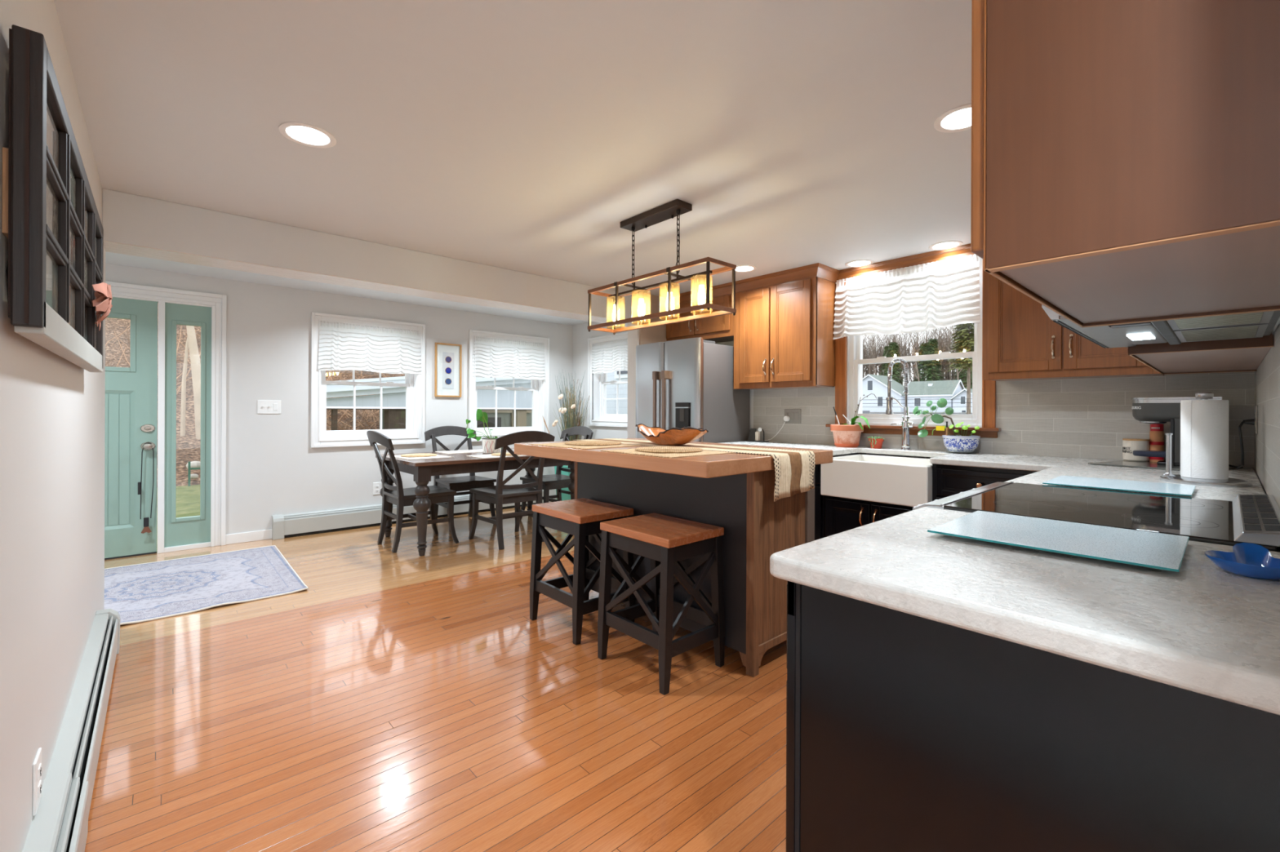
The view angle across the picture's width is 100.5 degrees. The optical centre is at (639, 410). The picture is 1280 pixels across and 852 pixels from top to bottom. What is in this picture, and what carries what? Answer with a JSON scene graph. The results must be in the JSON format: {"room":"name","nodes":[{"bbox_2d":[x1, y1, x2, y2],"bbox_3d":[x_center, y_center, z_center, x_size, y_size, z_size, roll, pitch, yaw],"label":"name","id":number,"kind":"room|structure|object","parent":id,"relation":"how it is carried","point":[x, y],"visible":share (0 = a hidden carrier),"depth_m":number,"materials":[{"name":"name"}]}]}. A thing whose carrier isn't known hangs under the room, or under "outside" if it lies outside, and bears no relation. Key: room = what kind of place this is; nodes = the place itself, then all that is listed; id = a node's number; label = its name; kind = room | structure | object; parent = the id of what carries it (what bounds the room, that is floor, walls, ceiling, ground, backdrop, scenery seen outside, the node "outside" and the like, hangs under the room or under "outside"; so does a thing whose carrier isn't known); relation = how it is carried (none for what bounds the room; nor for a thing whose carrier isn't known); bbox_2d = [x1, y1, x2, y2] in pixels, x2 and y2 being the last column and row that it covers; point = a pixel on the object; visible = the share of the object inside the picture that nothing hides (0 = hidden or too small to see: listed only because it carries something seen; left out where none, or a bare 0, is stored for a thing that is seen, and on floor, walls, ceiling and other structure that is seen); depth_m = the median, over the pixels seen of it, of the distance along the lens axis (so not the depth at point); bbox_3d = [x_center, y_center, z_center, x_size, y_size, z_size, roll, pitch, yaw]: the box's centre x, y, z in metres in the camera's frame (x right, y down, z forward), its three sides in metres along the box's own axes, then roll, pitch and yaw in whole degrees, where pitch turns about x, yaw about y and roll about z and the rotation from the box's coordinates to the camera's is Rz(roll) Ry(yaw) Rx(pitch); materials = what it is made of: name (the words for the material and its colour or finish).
{"room":"kitchen","nodes":[
{"label":"kitchen","id":0,"kind":"room"},
{"bbox_2d":[0,0,105,851],"bbox_3d":[-0.664,0.023,0.317,0.120,2.329,6.960,0,0,-42],"label":"wall","id":1,"kind":"structure","parent":0,"point":[52,409],"depth_m":1.34,"materials":[{"name":"paint"}]},
{"bbox_2d":[32,747,41,816],"bbox_3d":[-1.468,0.902,1.298,0.009,0.125,0.085,0,0,-42],"label":"wall outlet","id":2,"kind":"object","parent":1,"relation":"attached to","point":[37,766],"visible":1,"depth_m":1.28,"materials":[{"name":"plastic"}]},
{"bbox_2d":[2,24,103,373],"bbox_3d":[-1.655,-0.435,1.547,0.056,0.572,1.493,0,0,-42],"label":"picture frame","id":3,"kind":"object","parent":1,"relation":"attached to","point":[52,227],"visible":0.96,"depth_m":1.05,"materials":[{"name":"brown wood"}]},
{"bbox_2d":[45,248,57,313],"bbox_3d":[-1.296,-0.289,1.164,0.002,0.128,0.319,0,0,-42],"label":"print","id":4,"kind":"object","parent":3,"relation":"on","point":[51,254],"depth_m":1.20},
{"bbox_2d":[46,177,57,241],"bbox_3d":[-1.296,-0.441,1.164,0.002,0.135,0.319,0,0,-42],"label":"print","id":5,"kind":"object","parent":3,"relation":"on","point":[51,182],"depth_m":1.20},
{"bbox_2d":[46,102,58,171],"bbox_3d":[-1.295,-0.596,1.164,0.002,0.135,0.319,0,0,-42],"label":"print","id":6,"kind":"object","parent":3,"relation":"on","point":[52,108],"depth_m":1.21},
{"bbox_2d":[92,282,112,330],"bbox_3d":[-1.829,-0.350,1.816,0.046,0.147,0.239,0,0,-42],"label":"ribbon bow","id":7,"kind":"object","parent":3,"relation":"attached to","point":[103,294],"visible":1,"depth_m":1.76,"materials":[{"name":"fabric"}]},
{"bbox_2d":[22,608,120,851],"bbox_3d":[-1.031,1.079,0.869,0.083,0.215,4.667,0,0,-42],"label":"baseboard heater","id":8,"kind":"object","parent":1,"relation":"attached to","point":[60,824],"visible":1,"depth_m":1.56,"materials":[{"name":"metal"}]},
{"bbox_2d":[105,303,502,488],"bbox_3d":[-15.928,-3.648,26.571,56.000,10.452,34.000,0,0,-42],"label":"outdoor view","id":9,"kind":"object","parent":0,"point":[188,447],"visible":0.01,"depth_m":16.67,"materials":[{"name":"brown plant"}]},
{"bbox_2d":[180,325,200,439],"bbox_3d":[-10.995,-0.702,13.130,0.524,3.109,0.470,0,0,-42],"label":"dead tree","id":10,"kind":"object","parent":9,"relation":"on","point":[191,344],"visible":0.7,"depth_m":13.02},
{"bbox_2d":[105,319,404,431],"bbox_3d":[-13.484,-1.353,18.911,15.310,5.866,19.188,0,0,-42],"label":"brushwood","id":11,"kind":"object","parent":9,"relation":"on","point":[344,414],"visible":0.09,"depth_m":15.63,"materials":[{"name":"plant"}]},
{"bbox_2d":[105,263,572,534],"bbox_3d":[-3.021,0.014,5.347,5.893,2.329,0.180,0,0,-42],"label":"wall","id":12,"kind":"structure","parent":0,"point":[273,468],"depth_m":5.02,"materials":[{"name":"paint"}]},
{"bbox_2d":[104,280,226,559],"bbox_3d":[-4.212,0.081,4.184,1.507,2.185,0.148,0,0,-42],"label":"door","id":13,"kind":"structure","parent":12,"relation":"in","point":[140,397],"depth_m":4.38,"materials":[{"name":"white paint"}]},
{"bbox_2d":[137,442,154,533],"bbox_3d":[-3.998,0.623,4.305,0.096,0.738,0.014,0,0,-42],"label":"strap","id":14,"kind":"object","parent":13,"relation":"hanging from","point":[146,529],"visible":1,"depth_m":4.30,"materials":[{"name":"black plastic"}]},
{"bbox_2d":[225,528,271,545],"bbox_3d":[-3.509,1.132,4.779,0.339,0.088,0.014,0,0,-42],"label":"baseboard","id":15,"kind":"structure","parent":12,"relation":"attached to","point":[230,539],"depth_m":4.77,"materials":[{"name":"white paint"}]},
{"bbox_2d":[257,400,280,413],"bbox_3d":[-3.395,-0.034,4.875,0.180,0.125,0.018,0,0,-42],"label":"light switch","id":16,"kind":"object","parent":12,"relation":"attached to","point":[264,406],"visible":1,"depth_m":4.88,"materials":[{"name":"plastic"}]},
{"bbox_2d":[310,312,425,448],"bbox_3d":[-2.809,-0.292,5.519,1.075,1.297,0.208,0,0,-42],"label":"window","id":17,"kind":"structure","parent":12,"relation":"in","point":[415,384],"depth_m":5.46,"materials":[{"name":"white paint"}]},
{"bbox_2d":[318,320,421,373],"bbox_3d":[-2.724,-0.629,5.437,0.980,0.483,0.070,0,0,-42],"label":"window valance","id":18,"kind":"object","parent":17,"relation":"attached to","point":[342,347],"visible":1,"depth_m":5.42,"materials":[{"name":"white fabric"}]},
{"bbox_2d":[271,489,543,540],"bbox_3d":[-2.302,1.074,5.824,2.855,0.215,0.083,0,0,-42],"label":"baseboard heater","id":19,"kind":"object","parent":12,"relation":"attached to","point":[308,522],"visible":0.52,"depth_m":5.21,"materials":[{"name":"metal"}]},
{"bbox_2d":[434,342,462,397],"bbox_3d":[-2.156,-0.454,5.987,0.300,0.600,0.024,0,0,-42],"label":"framed art","id":20,"kind":"object","parent":12,"relation":"attached to","point":[448,357],"visible":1,"depth_m":5.99,"materials":[{"name":"brown wood"}]},
{"bbox_2d":[468,329,549,441],"bbox_3d":[-1.636,-0.288,6.579,1.078,1.297,0.208,0,0,-42],"label":"window","id":21,"kind":"structure","parent":12,"relation":"in","point":[540,388],"depth_m":6.62,"materials":[{"name":"white paint"}]},
{"bbox_2d":[472,336,545,380],"bbox_3d":[-1.566,-0.626,6.479,0.965,0.480,0.078,0,0,-42],"label":"window valance","id":22,"kind":"object","parent":21,"relation":"attached to","point":[495,358],"visible":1,"depth_m":6.47,"materials":[{"name":"white fabric"}]},
{"bbox_2d":[84,502,786,851],"bbox_3d":[-0.120,1.250,2.001,5.713,0.120,8.722,0,0,-42],"label":"floor","id":23,"kind":"structure","parent":0,"point":[435,715],"depth_m":2.03,"materials":[{"name":"red wood"}]},
{"bbox_2d":[104,545,308,625],"bbox_3d":[-3.209,1.167,3.573,1.471,0.021,1.538,0,0,-42],"label":"entry rug","id":24,"kind":"object","parent":23,"relation":"on","point":[155,590],"visible":0.67,"depth_m":3.60,"materials":[{"name":"fabric"}]},
{"bbox_2d":[366,430,458,552],"bbox_3d":[-2.035,0.678,4.722,0.673,1.019,0.570,0,0,-42],"label":"dining chair","id":25,"kind":"object","parent":23,"relation":"on","point":[401,497],"visible":0.94,"depth_m":4.64,"materials":[{"name":"brown wood"}]},
{"bbox_2d":[424,426,496,530],"bbox_3d":[-1.901,0.678,5.647,0.570,1.019,0.673,0,0,-42],"label":"dining chair","id":26,"kind":"object","parent":23,"relation":"on","point":[471,482],"visible":0.62,"depth_m":5.65,"materials":[{"name":"brown wood"}]},
{"bbox_2d":[375,448,574,555],"bbox_3d":[-1.508,0.800,5.175,1.690,0.768,1.045,0,0,-42],"label":"dining table","id":27,"kind":"object","parent":23,"relation":"on","point":[422,470],"visible":0.48,"depth_m":4.56,"materials":[{"name":"brown wood"}]},
{"bbox_2d":[466,408,501,453],"bbox_3d":[-1.531,0.198,5.215,0.340,0.434,0.191,0,0,-15],"label":"philodendron","id":28,"kind":"object","parent":27,"relation":"on","point":[488,443],"visible":0.85,"depth_m":5.19,"materials":[{"name":"green plant"}]},
{"bbox_2d":[468,431,555,550],"bbox_3d":[-1.168,0.681,4.829,0.570,1.019,0.673,0,0,-42],"label":"dining chair","id":29,"kind":"object","parent":23,"relation":"on","point":[501,494],"visible":0.9,"depth_m":4.67,"materials":[{"name":"brown wood"}]},
{"bbox_2d":[520,426,593,527],"bbox_3d":[-0.904,0.682,5.792,0.673,1.019,0.570,0,0,-42],"label":"dining chair","id":30,"kind":"object","parent":23,"relation":"on","point":[557,481],"visible":0.56,"depth_m":5.79,"materials":[{"name":"brown wood"}]},
{"bbox_2d":[542,371,595,501],"bbox_3d":[-0.818,0.338,6.588,0.531,1.698,0.695,0,0,-42],"label":"dried grass arrangement","id":31,"kind":"object","parent":23,"relation":"on","point":[570,421],"visible":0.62,"depth_m":6.53,"materials":[{"name":"beige plant"}]},
{"bbox_2d":[529,497,635,644],"bbox_3d":[-0.328,0.864,2.996,0.396,0.651,0.472,0,0,-42],"label":"bar stool","id":32,"kind":"object","parent":23,"relation":"on","point":[581,518],"visible":0.82,"depth_m":2.90,"materials":[{"name":"black paint"}]},
{"bbox_2d":[597,512,724,695],"bbox_3d":[0.097,0.866,2.525,0.396,0.651,0.472,0,0,-42],"label":"bar stool","id":33,"kind":"object","parent":23,"relation":"on","point":[666,540],"visible":1,"depth_m":2.45,"materials":[{"name":"brown wood"}]},
{"bbox_2d":[514,438,832,677],"bbox_3d":[0.117,0.698,3.047,1.015,0.986,1.570,0,0,-42],"label":"kitchen island","id":34,"kind":"object","parent":23,"relation":"on","point":[734,492],"visible":0.44,"depth_m":2.52,"materials":[{"name":"brown wood"}]},
{"bbox_2d":[529,442,640,449],"bbox_3d":[-0.317,0.200,3.108,0.511,0.006,0.450,0,0,45],"label":"placemat","id":35,"kind":"object","parent":34,"relation":"on","point":[563,445],"visible":0.62,"depth_m":3.01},
{"bbox_2d":[564,440,621,445],"bbox_3d":[-0.280,0.193,3.179,0.338,0.008,0.338,0,0,-1],"label":"trivet","id":36,"kind":"object","parent":35,"relation":"on","point":[577,442],"visible":1,"depth_m":3.14,"materials":[{"name":"wicker"}]},
{"bbox_2d":[600,448,734,457],"bbox_3d":[0.123,0.202,2.621,0.458,0.006,0.523,0,0,-42],"label":"placemat","id":37,"kind":"object","parent":34,"relation":"on","point":[632,451],"visible":0.63,"depth_m":2.51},
{"bbox_2d":[635,446,702,453],"bbox_3d":[0.144,0.195,2.672,0.338,0.008,0.338,0,0,-8],"label":"trivet","id":38,"kind":"object","parent":37,"relation":"on","point":[650,449],"visible":1,"depth_m":2.63,"materials":[{"name":"wicker"}]},
{"bbox_2d":[572,438,815,502],"bbox_3d":[0.203,0.304,3.120,0.370,0.209,1.612,0,0,-42],"label":"table runner","id":39,"kind":"object","parent":34,"relation":"on","point":[794,469],"visible":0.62,"depth_m":2.57,"materials":[{"name":"fabric"}]},
{"bbox_2d":[635,423,708,445],"bbox_3d":[0.174,0.140,3.113,0.291,0.119,0.499,0,0,-42],"label":"wooden bowl","id":40,"kind":"object","parent":39,"relation":"on","point":[656,435],"visible":1,"depth_m":3.00,"materials":[{"name":"brown wood"}]},
{"bbox_2d":[635,337,750,443],"bbox_3d":[0.451,0.271,4.991,0.794,1.782,0.827,0,0,-42],"label":"refrigerator","id":41,"kind":"object","parent":23,"relation":"on","point":[680,384],"visible":0.56,"depth_m":4.69,"materials":[{"name":"grey metal"}]},
{"bbox_2d":[814,453,866,540],"bbox_3d":[1.159,0.756,4.324,0.698,0.876,1.055,0,0,-42],"label":"base cabinet","id":42,"kind":"object","parent":23,"relation":"on","point":[820,500],"visible":0.06,"depth_m":3.75,"materials":[{"name":"black paint"}]},
{"bbox_2d":[825,495,913,537],"bbox_3d":[1.747,0.897,3.673,0.698,0.600,0.690,0,0,-42],"label":"base cabinet","id":43,"kind":"object","parent":23,"relation":"on","point":[842,514],"visible":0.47,"depth_m":3.57,"materials":[{"name":"black paint"}]},
{"bbox_2d":[932,463,1035,501],"bbox_3d":[2.186,0.760,3.193,0.691,0.876,0.600,0,0,-42],"label":"base cabinet","id":44,"kind":"object","parent":23,"relation":"on","point":[947,480],"visible":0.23,"depth_m":3.08,"materials":[{"name":"black paint"}]},
{"bbox_2d":[786,581,1279,851],"bbox_3d":[0.767,0.757,1.052,0.766,0.872,0.717,0,0,-42],"label":"base cabinet","id":45,"kind":"object","parent":23,"relation":"on","point":[905,732],"visible":0.68,"depth_m":0.77,"materials":[{"name":"black paint"}]},
{"bbox_2d":[769,506,1279,715],"bbox_3d":[0.766,0.300,1.038,0.795,0.042,0.689,0,0,-42],"label":"countertop","id":46,"kind":"structure","parent":45,"relation":"on","point":[1202,628],"depth_m":0.80,"materials":[{"name":"white stone"}]},
{"bbox_2d":[927,511,1189,572],"bbox_3d":[0.897,0.272,1.149,0.351,0.015,0.391,0,0,-42],"label":"board","id":47,"kind":"object","parent":46,"relation":"on","point":[1161,551],"visible":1,"depth_m":1.11,"materials":[{"name":"clear glass"}]},
{"bbox_2d":[1204,542,1279,581],"bbox_3d":[1.052,0.260,0.917,0.115,0.039,0.127,0,0,9],"label":"spoon rest","id":48,"kind":"object","parent":46,"relation":"on","point":[1250,560],"visible":1,"depth_m":0.93,"materials":[{"name":"ceramic"}]},
{"bbox_2d":[912,481,1279,551],"bbox_3d":[1.323,0.710,1.583,0.760,0.930,0.746,0,0,-42],"label":"range","id":49,"kind":"object","parent":23,"relation":"on","point":[1255,519],"visible":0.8,"depth_m":1.45,"materials":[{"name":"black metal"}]},
{"bbox_3d":[2.005,0.760,2.171,1.030,0.876,0.717,0,0,-42],"label":"base cabinet","id":50,"kind":"object","parent":23,"relation":"on","visible":0},
{"bbox_2d":[722,441,1266,501],"bbox_3d":[1.459,0.300,3.255,1.677,0.036,3.046,0,0,-42],"label":"countertop","id":51,"kind":"structure","parent":50,"relation":"on","point":[1046,468],"depth_m":2.72,"materials":[{"name":"white stone"}]},
{"bbox_2d":[830,393,876,447],"bbox_3d":[1.626,0.075,4.123,0.243,0.414,0.318,0,0,-13],"label":"potted orchid","id":52,"kind":"object","parent":51,"relation":"on","point":[848,435],"visible":0.99,"depth_m":4.08,"materials":[{"name":"ceramic"}]},
{"bbox_2d":[820,453,932,506],"bbox_3d":[1.689,0.458,3.613,0.565,0.254,0.692,0,0,-42],"label":"sink","id":53,"kind":"object","parent":51,"relation":"in","point":[893,480],"visible":0.71,"depth_m":3.42,"materials":[{"name":"white ceramic"}]},
{"bbox_2d":[885,358,914,450],"bbox_3d":[1.896,-0.051,3.890,0.196,0.670,0.072,0,0,43],"label":"faucet","id":54,"kind":"object","parent":51,"relation":"on","point":[905,424],"visible":1,"depth_m":3.85,"materials":[{"name":"silver metal"}]},
{"bbox_2d":[912,398,980,453],"bbox_3d":[2.095,0.099,3.647,0.220,0.370,0.421,0,0,-42],"label":"potted pilea","id":55,"kind":"object","parent":51,"relation":"on","point":[954,443],"visible":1,"depth_m":3.59,"materials":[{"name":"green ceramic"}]},
{"bbox_2d":[1042,475,1195,496],"bbox_3d":[1.748,0.275,1.946,0.335,0.015,0.385,0,0,-42],"label":"board","id":56,"kind":"object","parent":51,"relation":"on","point":[1079,482],"visible":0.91,"depth_m":1.91,"materials":[{"name":"clear glass"}]},
{"bbox_2d":[1088,460,1243,470],"bbox_3d":[2.696,0.281,2.743,0.432,0.006,0.495,0,0,-34],"label":"board","id":57,"kind":"object","parent":51,"relation":"on","point":[1148,464],"visible":0.5,"depth_m":2.75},
{"bbox_2d":[1122,438,1149,462],"bbox_3d":[2.764,0.217,2.966,0.110,0.123,0.110,0,0,-42],"label":"canister","id":58,"kind":"object","parent":57,"relation":"on","point":[1129,445],"visible":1,"depth_m":2.93,"materials":[{"name":"white ceramic"}]},
{"bbox_2d":[1149,423,1164,462],"bbox_3d":[2.831,0.178,2.914,0.059,0.216,0.059,0,0,-42],"label":"bottle","id":59,"kind":"object","parent":57,"relation":"on","point":[1157,430],"visible":0.66,"depth_m":2.90,"materials":[{"name":"red"}]},
{"bbox_2d":[1131,396,1222,466],"bbox_3d":[2.742,0.106,2.729,0.164,0.346,0.329,0,0,-42],"label":"coffee maker","id":60,"kind":"object","parent":57,"relation":"on","point":[1144,410],"visible":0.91,"depth_m":2.71,"materials":[{"name":"black plastic"}]},
{"bbox_2d":[1133,450,1165,457],"bbox_3d":[2.687,0.225,2.790,0.140,0.026,0.152,0,0,-42],"label":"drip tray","id":61,"kind":"object","parent":60,"relation":"attached to","point":[1138,453],"depth_m":2.75,"materials":[{"name":"plastic"}]},
{"bbox_2d":[1159,391,1252,487],"bbox_3d":[2.226,0.106,2.100,0.252,0.358,0.252,0,0,-42],"label":"paper towel holder","id":62,"kind":"object","parent":51,"relation":"on","point":[1204,422],"visible":1,"depth_m":2.06,"materials":[{"name":"paper"}]},
{"bbox_2d":[481,439,501,453],"bbox_3d":[-1.459,0.344,5.234,0.188,0.142,0.188,0,0,-42],"label":"pot","id":63,"kind":"object","parent":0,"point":[488,445],"depth_m":5.15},
{"bbox_2d":[53,0,971,325],"bbox_3d":[-0.101,-1.199,2.050,5.993,0.120,8.982,0,0,-42],"label":"ceiling","id":64,"kind":"structure","parent":0,"point":[520,135],"depth_m":2.11,"materials":[{"name":"paint"}]},
{"bbox_2d":[278,121,336,148],"bbox_3d":[-1.378,-1.141,2.210,0.204,0.007,0.204,0,0,-42],"label":"recessed light","id":65,"kind":"object","parent":64,"relation":"in","point":[304,134],"visible":1,"depth_m":2.20,"materials":[{"name":"white paint"}]},
{"bbox_2d":[102,188,631,319],"bbox_3d":[-1.258,-1.009,4.296,4.333,0.269,0.255,0,0,-42],"label":"beam","id":66,"kind":"structure","parent":64,"relation":"attached to","point":[126,218],"depth_m":3.42,"materials":[{"name":"paint"}]},
{"bbox_2d":[587,199,736,335],"bbox_3d":[0.086,-0.818,3.068,0.229,0.641,0.997,0,0,-42],"label":"pendant lamp","id":67,"kind":"object","parent":64,"relation":"hanging from","point":[677,207],"visible":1,"depth_m":2.97,"materials":[{"name":"brown metal"}]},
{"bbox_2d":[928,240,963,250],"bbox_3d":[2.091,-1.127,3.641,0.204,0.007,0.204,0,0,-42],"label":"recessed light","id":68,"kind":"object","parent":64,"relation":"in","point":[942,246],"visible":1,"depth_m":3.63,"materials":[{"name":"white paint"}]},
{"bbox_2d":[933,103,971,133],"bbox_3d":[1.255,-1.131,2.061,0.204,0.007,0.204,0,0,-42],"label":"recessed light","id":69,"kind":"object","parent":64,"relation":"in","point":[957,119],"visible":0.65,"depth_m":2.07,"materials":[{"name":"white paint"}]},
{"bbox_2d":[606,370,627,413],"bbox_3d":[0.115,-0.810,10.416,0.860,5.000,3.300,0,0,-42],"label":"window pane","id":70,"kind":"structure","parent":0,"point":[611,388],"depth_m":10.46,"materials":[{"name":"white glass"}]},
{"bbox_2d":[627,293,639,438],"bbox_3d":[0.182,0.026,5.413,0.693,2.329,0.145,0,0,-42],"label":"wall","id":71,"kind":"structure","parent":0,"point":[633,335],"depth_m":5.18,"materials":[{"name":"paint"}]},
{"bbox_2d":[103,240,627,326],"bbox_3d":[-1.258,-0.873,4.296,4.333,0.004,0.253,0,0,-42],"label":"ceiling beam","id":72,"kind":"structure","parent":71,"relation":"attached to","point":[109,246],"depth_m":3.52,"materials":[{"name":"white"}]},
{"bbox_2d":[639,293,666,345],"bbox_3d":[0.131,-0.874,5.252,0.355,0.529,0.020,0,0,-42],"label":"panel","id":73,"kind":"object","parent":71,"relation":"attached to","point":[652,304],"visible":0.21,"depth_m":5.24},
{"bbox_2d":[572,321,1256,472],"bbox_3d":[1.210,0.030,4.928,0.180,2.329,6.119,0,0,-42],"label":"wall","id":74,"kind":"structure","parent":0,"point":[580,334],"depth_m":6.90,"materials":[{"name":"paint"}]},
{"bbox_2d":[587,332,627,427],"bbox_3d":[-0.226,-0.365,6.496,0.208,1.122,1.100,0,0,-42],"label":"window","id":75,"kind":"structure","parent":74,"relation":"in","point":[597,383],"depth_m":6.79,"materials":[{"name":"white paint"}]},
{"bbox_2d":[591,338,627,373],"bbox_3d":[-0.317,-0.657,6.426,0.067,0.398,0.940,0,0,-42],"label":"window valance","id":76,"kind":"object","parent":75,"relation":"attached to","point":[608,357],"visible":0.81,"depth_m":6.51,"materials":[{"name":"white fabric"}]},
{"bbox_2d":[666,293,733,342],"bbox_3d":[0.640,-0.864,5.141,0.366,0.388,0.858,0,0,-42],"label":"upper cabinet","id":77,"kind":"object","parent":74,"relation":"attached to","point":[718,329],"visible":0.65,"depth_m":4.99,"materials":[{"name":"brown wood"}]},
{"bbox_2d":[733,276,835,390],"bbox_3d":[1.197,-0.623,4.525,0.366,0.865,0.800,0,0,-42],"label":"upper cabinet","id":78,"kind":"object","parent":74,"relation":"attached to","point":[784,335],"visible":0.99,"depth_m":4.33,"materials":[{"name":"brown wood"}]},
{"bbox_2d":[663,244,971,305],"bbox_3d":[1.338,-1.089,4.385,0.364,0.089,2.915,0,0,-42],"label":"crown molding","id":79,"kind":"structure","parent":74,"relation":"attached to","point":[820,270],"depth_m":4.25,"materials":[{"name":"brown wood"}]},
{"bbox_2d":[825,252,1001,438],"bbox_3d":[2.016,-0.455,3.986,0.250,1.265,1.210,0,0,-42],"label":"window","id":80,"kind":"structure","parent":74,"relation":"in","point":[849,361],"depth_m":3.93,"materials":[{"name":"white plastic"}]},
{"bbox_2d":[833,254,980,339],"bbox_3d":[1.917,-0.812,3.931,0.073,0.493,1.042,0,0,-42],"label":"window valance","id":81,"kind":"object","parent":80,"relation":"attached to","point":[924,297],"visible":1,"depth_m":3.88,"materials":[{"name":"white fabric"}]},
{"bbox_2d":[753,371,1254,467],"bbox_3d":[2.085,0.041,3.820,0.008,0.486,3.062,0,0,-42],"label":"tiled wall","id":82,"kind":"structure","parent":74,"relation":"attached to","point":[1091,418],"depth_m":3.26,"materials":[{"name":"tile"}]},
{"bbox_2d":[982,259,1164,381],"bbox_3d":[2.492,-0.620,3.094,0.366,0.861,0.799,0,0,-42],"label":"upper cabinet","id":83,"kind":"object","parent":74,"relation":"attached to","point":[1020,341],"visible":0.45,"depth_m":3.11,"materials":[{"name":"brown wood"}]},
{"bbox_2d":[893,412,972,413],"bbox_3d":[44.825,0.644,87.738,175.000,2.640,190.000,0,0,-42],"label":"yard","id":84,"kind":"structure","parent":0,"point":[893,412],"depth_m":107.40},
{"bbox_2d":[883,342,904,386],"bbox_3d":[66.544,-8.953,139.861,7.762,18.078,7.768,0,0,-33],"label":"evergreen tree","id":85,"kind":"object","parent":84,"relation":"on","point":[893,350],"visible":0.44,"depth_m":138.97,"materials":[{"name":"green plant"}]},
{"bbox_2d":[862,373,964,412],"bbox_3d":[59.067,-2.930,120.852,10.970,10.700,24.070,0,0,-42],"label":"house","id":86,"kind":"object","parent":84,"relation":"on","point":[875,384],"visible":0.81,"depth_m":116.57,"materials":[{"name":"grey"}]},
{"bbox_2d":[862,325,971,386],"bbox_3d":[81.964,-14.335,161.888,31.567,28.476,60.785,0,0,-42],"label":"thicket","id":87,"kind":"object","parent":84,"relation":"on","point":[904,351],"visible":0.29,"depth_m":157.21,"materials":[{"name":"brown plant"}]},
{"bbox_2d":[912,342,933,382],"bbox_3d":[75.656,-9.052,142.081,7.768,18.078,7.762,0,0,-32],"label":"evergreen tree","id":88,"kind":"object","parent":84,"relation":"on","point":[923,346],"visible":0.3,"depth_m":141.53,"materials":[{"name":"green plant"}]},
{"bbox_2d":[920,338,944,381],"bbox_3d":[72.706,-8.929,132.670,7.768,18.078,7.762,0,0,-32],"label":"evergreen tree","id":89,"kind":"object","parent":84,"relation":"on","point":[932,344],"visible":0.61,"depth_m":132.03,"materials":[{"name":"green plant"}]},
{"bbox_2d":[946,323,973,414],"bbox_3d":[34.046,-5.555,54.913,4.455,13.584,4.635,0,0,-25],"label":"evergreen tree","id":90,"kind":"object","parent":84,"relation":"on","point":[961,346],"visible":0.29,"depth_m":54.78,"materials":[{"name":"green plant"}]},
{"bbox_2d":[949,388,972,412],"bbox_3d":[68.175,-1.445,109.322,9.020,7.800,5.400,0,0,-42],"label":"house","id":91,"kind":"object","parent":84,"relation":"on","point":[961,396],"visible":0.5,"depth_m":107.21,"materials":[{"name":"grey"}]},
{"bbox_2d":[942,435,980,453],"bbox_3d":[2.157,0.221,3.577,0.220,0.110,0.220,0,0,-42],"label":"pot","id":92,"kind":"object","parent":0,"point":[953,443],"depth_m":3.50,"materials":[{"name":"ceramic"}]},
{"bbox_2d":[1256,472,1279,551],"bbox_3d":[1.890,0.033,1.498,3.413,2.329,0.120,0,0,-42],"label":"wall","id":93,"kind":"structure","parent":0,"point":[1278,548],"depth_m":2.09,"materials":[{"name":"paint"}]},
{"bbox_2d":[970,0,1279,328],"bbox_3d":[0.834,-0.662,0.883,0.732,0.942,0.370,0,0,-42],"label":"upper cabinet","id":94,"kind":"object","parent":93,"relation":"attached to","point":[1126,153],"visible":1,"depth_m":0.65,"materials":[{"name":"brown wood"}]},
{"bbox_2d":[1125,334,1273,374],"bbox_3d":[2.238,-0.657,2.153,1.384,0.942,0.370,0,0,-42],"label":"upper cabinet","id":95,"kind":"object","parent":93,"relation":"attached to","point":[1236,355],"visible":0.16,"depth_m":1.85,"materials":[{"name":"brown wood"}]},
{"bbox_2d":[1254,324,1279,507],"bbox_3d":[1.904,-0.040,1.596,3.245,0.646,0.008,0,0,-42],"label":"tiled wall","id":96,"kind":"structure","parent":93,"relation":"attached to","point":[1267,376],"depth_m":1.70,"materials":[{"name":"tile"}]},
{"label":"outside","id":97,"kind":"structure","parent":0,"visible":0},
{"bbox_2d":[156,484,199,553],"bbox_3d":[-8.325,1.568,6.216,28.000,0.180,8.218,0,0,-42],"label":"lawn","id":98,"kind":"structure","parent":97,"point":[187,498],"depth_m":8.68,"materials":[{"name":"plant"}]},
{"bbox_2d":[326,376,532,430],"bbox_3d":[-4.763,0.267,12.345,7.100,2.510,5.300,0,0,-42],"label":"outdoor view","id":99,"kind":"object","parent":98,"relation":"on","point":[392,397],"visible":0.14,"depth_m":9.62,"materials":[{"name":"white"}]},
{"bbox_3d":[1.416,-0.740,1.408,0.833,0.783,0.370,0,0,-42],"label":"upper cabinet","id":100,"kind":"object","parent":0,"visible":0},
{"bbox_2d":[1041,304,1279,348],"bbox_3d":[1.407,-0.277,1.416,0.825,0.140,0.391,0,0,-42],"label":"range hood","id":101,"kind":"object","parent":100,"relation":"attached to","point":[1254,325],"visible":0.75,"depth_m":1.40,"materials":[{"name":"silver metal"}]},
{"bbox_2d":[1110,322,1167,345],"bbox_3d":[1.411,-0.215,1.497,0.500,0.011,0.078,0,0,-42],"label":"lamp","id":102,"kind":"object","parent":101,"relation":"on","point":[1142,333],"depth_m":1.44,"materials":[{"name":"silver metal"}]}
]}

